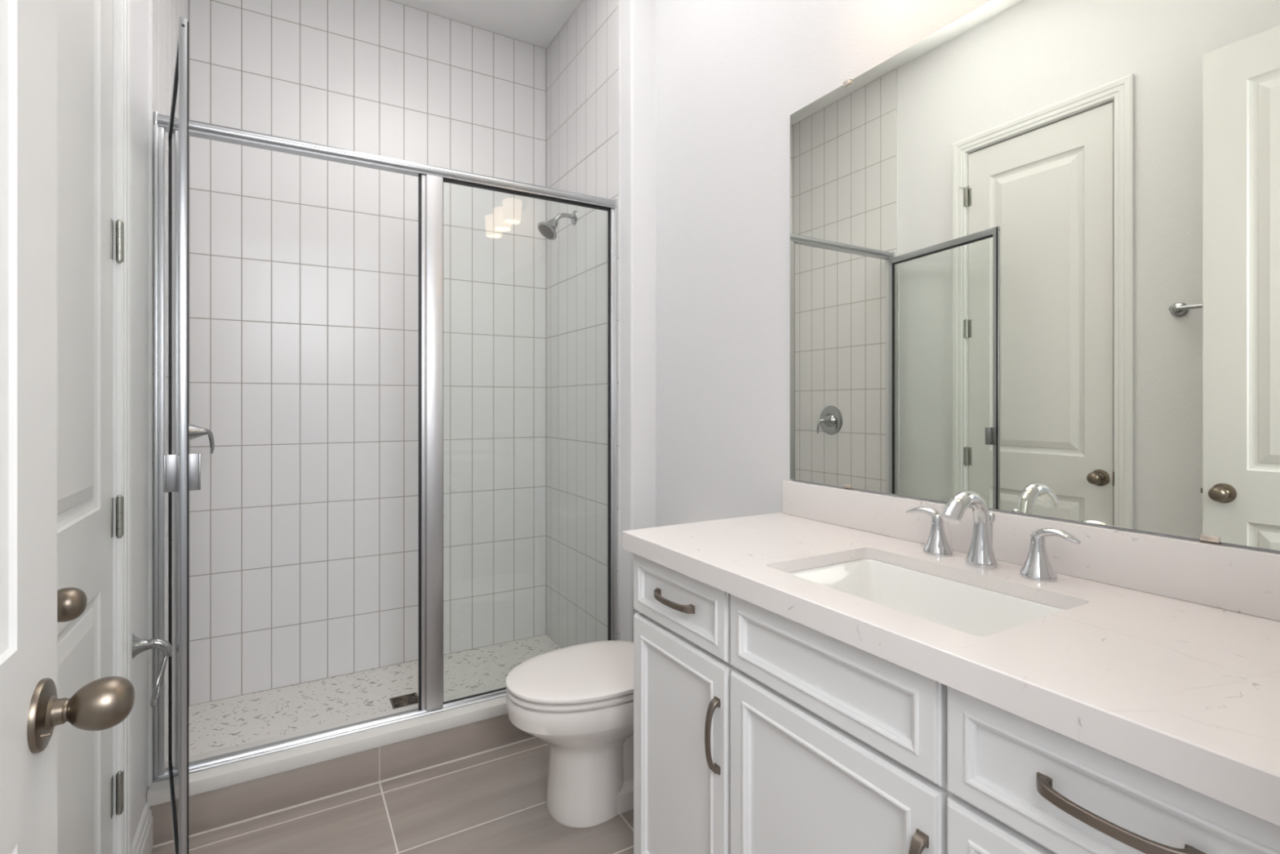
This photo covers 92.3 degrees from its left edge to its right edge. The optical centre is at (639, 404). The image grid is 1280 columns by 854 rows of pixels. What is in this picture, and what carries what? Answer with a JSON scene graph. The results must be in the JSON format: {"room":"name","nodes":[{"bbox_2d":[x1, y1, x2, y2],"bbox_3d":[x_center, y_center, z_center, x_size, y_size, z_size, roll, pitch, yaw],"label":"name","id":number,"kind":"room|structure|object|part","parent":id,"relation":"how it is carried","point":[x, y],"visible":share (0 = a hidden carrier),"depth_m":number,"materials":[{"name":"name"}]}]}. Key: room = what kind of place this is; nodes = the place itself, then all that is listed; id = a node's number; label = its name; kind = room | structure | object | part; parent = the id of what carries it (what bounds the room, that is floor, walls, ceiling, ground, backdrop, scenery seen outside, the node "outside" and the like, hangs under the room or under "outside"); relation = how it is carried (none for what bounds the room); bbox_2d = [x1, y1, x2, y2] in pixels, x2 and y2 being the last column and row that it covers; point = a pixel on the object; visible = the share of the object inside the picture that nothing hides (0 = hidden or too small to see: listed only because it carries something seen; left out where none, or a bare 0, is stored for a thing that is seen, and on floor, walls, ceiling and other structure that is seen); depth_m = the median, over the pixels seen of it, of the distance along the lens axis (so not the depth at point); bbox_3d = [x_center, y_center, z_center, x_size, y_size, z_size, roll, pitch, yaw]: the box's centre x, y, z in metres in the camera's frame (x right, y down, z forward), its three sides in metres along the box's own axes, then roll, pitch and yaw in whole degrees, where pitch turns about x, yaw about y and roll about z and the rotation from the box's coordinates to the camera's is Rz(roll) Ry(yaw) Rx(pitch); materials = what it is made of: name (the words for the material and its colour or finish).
{"room":"bathroom","nodes":[
{"label":"bathroom","id":0,"kind":"room"},
{"bbox_2d":[0,0,134,853],"bbox_3d":[-0.445,-0.002,0.318,0.181,2.470,0.781,0,0,-30],"label":"door","id":1,"kind":"structure","parent":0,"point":[31,710],"depth_m":0.58,"materials":[{"name":"white paint"}]},
{"bbox_3d":[-0.558,0.307,0.628,0.065,0.050,0.050,0,0,-30],"label":"knob","id":2,"kind":"part","parent":1,"relation":"part of","materials":[{"name":"brown metal"}]},
{"bbox_2d":[115,0,188,853],"bbox_3d":[-1.117,-0.303,1.157,0.128,3.097,2.923,0,0,-30],"label":"wall","id":3,"kind":"structure","parent":0,"point":[155,23],"depth_m":1.71,"materials":[{"name":"white paint"}]},
{"bbox_2d":[57,0,124,853],"bbox_3d":[-1.037,-0.003,1.156,0.108,2.472,0.646,0,0,-30],"label":"door","id":4,"kind":"structure","parent":3,"relation":"in","point":[85,222],"depth_m":1.21,"materials":[{"name":"white paint"}]},
{"bbox_3d":[-0.882,0.305,0.932,0.065,0.050,0.050,0,0,-30],"label":"knob","id":5,"kind":"part","parent":4,"relation":"part of","materials":[{"name":"brown metal"}]},
{"bbox_2d":[112,0,132,853],"bbox_3d":[-1.087,-0.035,1.113,0.138,2.560,0.764,0,0,-30],"label":"door frame","id":6,"kind":"structure","parent":3,"relation":"attached to","point":[124,7],"depth_m":1.42,"materials":[{"name":"white paint"}]},
{"bbox_2d":[132,801,153,853],"bbox_3d":[-1.302,1.179,1.600,0.015,0.133,0.290,0,0,-30],"label":"baseboard","id":7,"kind":"structure","parent":3,"relation":"attached to","point":[143,841],"depth_m":1.65,"materials":[{"name":"white paint"}]},
{"bbox_2d":[132,633,172,706],"bbox_3d":[-1.206,0.647,1.510,0.091,0.185,0.100,0,0,-30],"label":"toilet paper holder","id":8,"kind":"object","parent":3,"relation":"attached to","point":[139,645],"visible":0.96,"depth_m":1.50,"materials":[{"name":"grey metal"}]},
{"bbox_3d":[-1.206,0.590,1.510,0.091,0.072,0.060,0,0,-30],"label":"holder post","id":9,"kind":"part","parent":8,"relation":"part of","materials":[{"name":"grey metal"}]},
{"bbox_3d":[-1.187,0.679,1.522,0.032,0.120,0.100,0,0,-30],"label":"holder arm","id":10,"kind":"part","parent":8,"relation":"part of","materials":[{"name":"grey metal"}]},
{"bbox_2d":[188,423,214,453],"bbox_3d":[-1.581,0.098,2.188,0.109,0.180,0.180,0,0,-30],"label":"shower valve","id":11,"kind":"object","parent":3,"relation":"attached to","point":[194,431],"visible":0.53,"depth_m":2.19,"materials":[{"name":"grey metal"}]},
{"bbox_3d":[-1.554,0.133,2.210,0.023,0.092,0.044,0,0,35],"label":"lever","id":12,"kind":"part","parent":11,"relation":"part of","materials":[{"name":"grey metal"}]},
{"bbox_2d":[188,0,546,706],"bbox_3d":[-1.176,-0.303,2.878,1.759,3.097,0.128,0,0,-30],"label":"wall","id":13,"kind":"structure","parent":0,"point":[303,271],"depth_m":2.74,"materials":[{"name":"white tile"}]},
{"bbox_2d":[188,634,561,756],"bbox_3d":[-0.963,1.247,2.519,1.526,0.096,0.723,0,0,-30],"label":"floor","id":14,"kind":"structure","parent":0,"point":[224,723],"depth_m":2.51,"materials":[{"name":"white tile"}]},
{"bbox_2d":[389,692,417,708],"bbox_3d":[-0.949,1.198,2.485,0.104,0.006,0.104,0,0,-30],"label":"floor drain","id":15,"kind":"object","parent":14,"relation":"on","point":[410,699],"visible":0.96,"depth_m":2.48,"materials":[{"name":"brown metal"}]},
{"bbox_2d":[151,737,633,853],"bbox_3d":[0.277,1.275,0.502,1.879,0.060,3.789,0,0,-30],"label":"floor","id":16,"kind":"structure","parent":0,"point":[493,802],"depth_m":1.83,"materials":[{"name":"grey tile"}]},
{"bbox_2d":[146,683,537,848],"bbox_3d":[-0.760,1.175,2.170,1.526,0.180,0.161,0,0,-30],"label":"curb","id":17,"kind":"object","parent":16,"relation":"on","point":[220,797],"visible":0.45,"depth_m":1.96,"materials":[{"name":"grey tile"}]},
{"bbox_2d":[153,17,617,853],"bbox_3d":[-0.594,0.120,1.886,1.509,1.930,0.706,0,0,-30],"label":"shower door frame","id":18,"kind":"structure","parent":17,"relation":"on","point":[177,473],"depth_m":1.84,"materials":[{"name":"grey metal"}]},
{"bbox_3d":[-0.977,0.144,1.284,0.045,0.078,0.018,0,0,4],"label":"pull plate","id":19,"kind":"part","parent":18,"relation":"part of","materials":[{"name":"grey metal"}]},
{"bbox_3d":[-1.155,0.130,1.532,0.006,1.797,0.611,0,0,-39],"label":"door pane","id":20,"kind":"part","parent":18,"relation":"part of","materials":[{"name":"clear glass"}]},
{"bbox_3d":[-1.155,0.130,1.532,0.014,1.859,0.665,0,0,-39],"label":"shower door","id":21,"kind":"part","parent":18,"relation":"part of","materials":[{"name":"grey metal"}]},
{"bbox_3d":[-0.950,0.144,1.306,0.018,0.078,0.045,0,0,8],"label":"pull plate","id":22,"kind":"part","parent":18,"relation":"part of","materials":[{"name":"grey metal"}]},
{"bbox_3d":[-0.739,0.136,2.178,0.074,1.882,0.040,0,0,-30],"label":"post","id":23,"kind":"part","parent":18,"relation":"part of","materials":[{"name":"grey metal"}]},
{"bbox_2d":[505,611,639,827],"bbox_3d":[-0.072,0.869,1.989,0.729,0.752,0.400,0,0,-30],"label":"toilet","id":24,"kind":"object","parent":16,"relation":"on","point":[578,699],"visible":0.56,"depth_m":1.82,"materials":[{"name":"white ceramic"}]},
{"bbox_3d":[-0.166,0.833,1.934,0.511,0.024,0.387,0,0,-30],"label":"lid","id":25,"kind":"part","parent":24,"relation":"part of","materials":[{"name":"white plastic"}]},
{"bbox_3d":[-0.167,0.859,1.933,0.504,0.020,0.383,0,0,-30],"label":"seat","id":26,"kind":"part","parent":24,"relation":"part of","materials":[{"name":"white plastic"}]},
{"bbox_3d":[-0.146,1.058,1.946,0.554,0.374,0.378,0,0,-30],"label":"bowl","id":27,"kind":"part","parent":24,"relation":"part of","materials":[{"name":"white ceramic"}]},
{"bbox_2d":[633,553,1279,853],"bbox_3d":[0.507,0.798,1.181,0.554,0.894,1.242,0,0,-30],"label":"vanity cabinet","id":28,"kind":"object","parent":16,"relation":"on","point":[757,730],"visible":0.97,"depth_m":1.01,"materials":[{"name":"white paint"}]},
{"bbox_3d":[0.069,0.452,1.413,0.031,0.018,0.157,0,0,-30],"label":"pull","id":29,"kind":"part","parent":28,"relation":"part of","materials":[{"name":"brown metal"}]},
{"bbox_3d":[0.085,0.455,1.431,0.024,0.152,0.387,0,0,-30],"label":"drawer","id":30,"kind":"part","parent":28,"relation":"part of","materials":[{"name":"white paint"}]},
{"bbox_3d":[0.085,0.861,1.431,0.024,0.638,0.387,0,0,-30],"label":"cabinet door","id":31,"kind":"part","parent":28,"relation":"part of","materials":[{"name":"white paint"}]},
{"bbox_3d":[0.150,0.689,1.274,0.031,0.157,0.018,0,0,-30],"label":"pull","id":32,"kind":"part","parent":28,"relation":"part of","materials":[{"name":"brown metal"}]},
{"bbox_3d":[0.304,0.455,1.055,0.024,0.152,0.462,0,0,-30],"label":"false drawer","id":33,"kind":"part","parent":28,"relation":"part of","materials":[{"name":"white paint"}]},
{"bbox_3d":[0.304,0.861,1.055,0.024,0.638,0.462,0,0,-30],"label":"cabinet door","id":34,"kind":"part","parent":28,"relation":"part of","materials":[{"name":"white paint"}]},
{"bbox_3d":[0.389,0.684,0.864,0.031,0.157,0.018,0,0,-30],"label":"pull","id":35,"kind":"part","parent":28,"relation":"part of","materials":[{"name":"brown metal"}]},
{"bbox_2d":[622,480,1279,826],"bbox_3d":[0.517,0.298,1.166,0.553,0.144,1.286,0,0,-30],"label":"countertop","id":36,"kind":"structure","parent":28,"relation":"on","point":[1162,658],"depth_m":0.93,"materials":[{"name":"white stone"}]},
{"bbox_2d":[787,558,1065,635],"bbox_3d":[0.502,0.422,1.133,0.345,0.142,0.490,0,0,-30],"label":"sink","id":37,"kind":"object","parent":36,"relation":"in","point":[967,608],"visible":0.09,"depth_m":1.25,"materials":[{"name":"white ceramic"}]},
{"bbox_2d":[905,489,1080,582],"bbox_3d":[0.661,0.248,1.226,0.158,0.154,0.357,0,0,-30],"label":"faucet","id":38,"kind":"object","parent":36,"relation":"on","point":[1037,566],"visible":1,"depth_m":1.22,"materials":[{"name":"silver metal"}]},
{"bbox_3d":[0.632,0.243,1.367,0.022,0.030,0.084,0,0,-34],"label":"lever","id":39,"kind":"part","parent":38,"relation":"part of","materials":[{"name":"silver metal"}]},
{"bbox_3d":[0.649,0.282,1.342,0.059,0.087,0.059,0,0,-30],"label":"handle","id":40,"kind":"part","parent":38,"relation":"part of","materials":[{"name":"silver metal"}]},
{"bbox_3d":[0.654,0.248,1.224,0.144,0.154,0.058,0,0,-30],"label":"spout","id":41,"kind":"part","parent":38,"relation":"part of","materials":[{"name":"silver metal"}]},
{"bbox_3d":[0.721,0.274,1.263,0.017,0.104,0.017,0,0,-30],"label":"lift rod","id":42,"kind":"part","parent":38,"relation":"part of","materials":[{"name":"silver metal"}]},
{"bbox_3d":[0.747,0.282,1.155,0.059,0.087,0.059,0,0,-30],"label":"handle","id":43,"kind":"part","parent":38,"relation":"part of","materials":[{"name":"silver metal"}]},
{"bbox_3d":[0.761,0.243,1.127,0.022,0.030,0.084,0,0,-26],"label":"lever","id":44,"kind":"part","parent":38,"relation":"part of","materials":[{"name":"silver metal"}]},
{"bbox_3d":[0.518,0.700,0.687,0.024,0.316,0.372,0,0,-30],"label":"drawer","id":45,"kind":"part","parent":28,"relation":"part of","materials":[{"name":"white paint"}]},
{"bbox_3d":[0.518,0.455,0.687,0.024,0.152,0.372,0,0,-30],"label":"drawer","id":46,"kind":"part","parent":28,"relation":"part of","materials":[{"name":"white paint"}]},
{"bbox_3d":[0.505,0.450,0.664,0.031,0.018,0.157,0,0,-30],"label":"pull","id":47,"kind":"part","parent":28,"relation":"part of","materials":[{"name":"brown metal"}]},
{"bbox_2d":[389,0,582,48],"bbox_3d":[-0.361,-1.892,1.597,1.879,0.080,3.163,0,0,-30],"label":"ceiling","id":48,"kind":"structure","parent":0,"point":[537,23],"depth_m":2.92,"materials":[{"name":"white paint"}]},
{"bbox_2d":[546,0,655,648],"bbox_3d":[-0.215,-0.303,2.854,0.121,3.097,0.897,0,0,-30],"label":"wall","id":49,"kind":"structure","parent":0,"point":[601,64],"depth_m":2.70,"materials":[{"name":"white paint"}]},
{"bbox_2d":[537,210,577,239],"bbox_3d":[-0.381,-0.834,2.839,0.182,0.151,0.102,0,0,-30],"label":"showerhead","id":50,"kind":"object","parent":49,"relation":"attached to","point":[548,229],"visible":1,"depth_m":2.82,"materials":[{"name":"grey metal"}]},
{"bbox_3d":[-0.356,-0.863,2.863,0.108,0.057,0.021,0,0,-30],"label":"shower arm","id":51,"kind":"part","parent":50,"relation":"part of","materials":[{"name":"grey metal"}]},
{"bbox_2d":[655,0,1279,553],"bbox_3d":[0.399,-0.303,2.039,0.120,3.097,3.163,0,0,-30],"label":"wall","id":52,"kind":"structure","parent":0,"point":[731,75],"depth_m":2.06,"materials":[{"name":"white paint"}]},
{"bbox_2d":[782,480,1279,621],"bbox_3d":[0.752,0.276,1.293,0.019,0.099,1.268,0,0,-30],"label":"backsplash","id":53,"kind":"structure","parent":52,"relation":"attached to","point":[1231,578],"depth_m":1.12,"materials":[{"name":"white stone"}]},
{"bbox_2d":[790,0,1279,551],"bbox_3d":[0.744,-0.319,1.318,0.010,1.088,1.180,0,0,-30],"label":"wall mirror","id":54,"kind":"object","parent":52,"relation":"attached to","point":[1034,245],"visible":1,"depth_m":1.21,"materials":[{"name":"silver mirror"}]}
]}

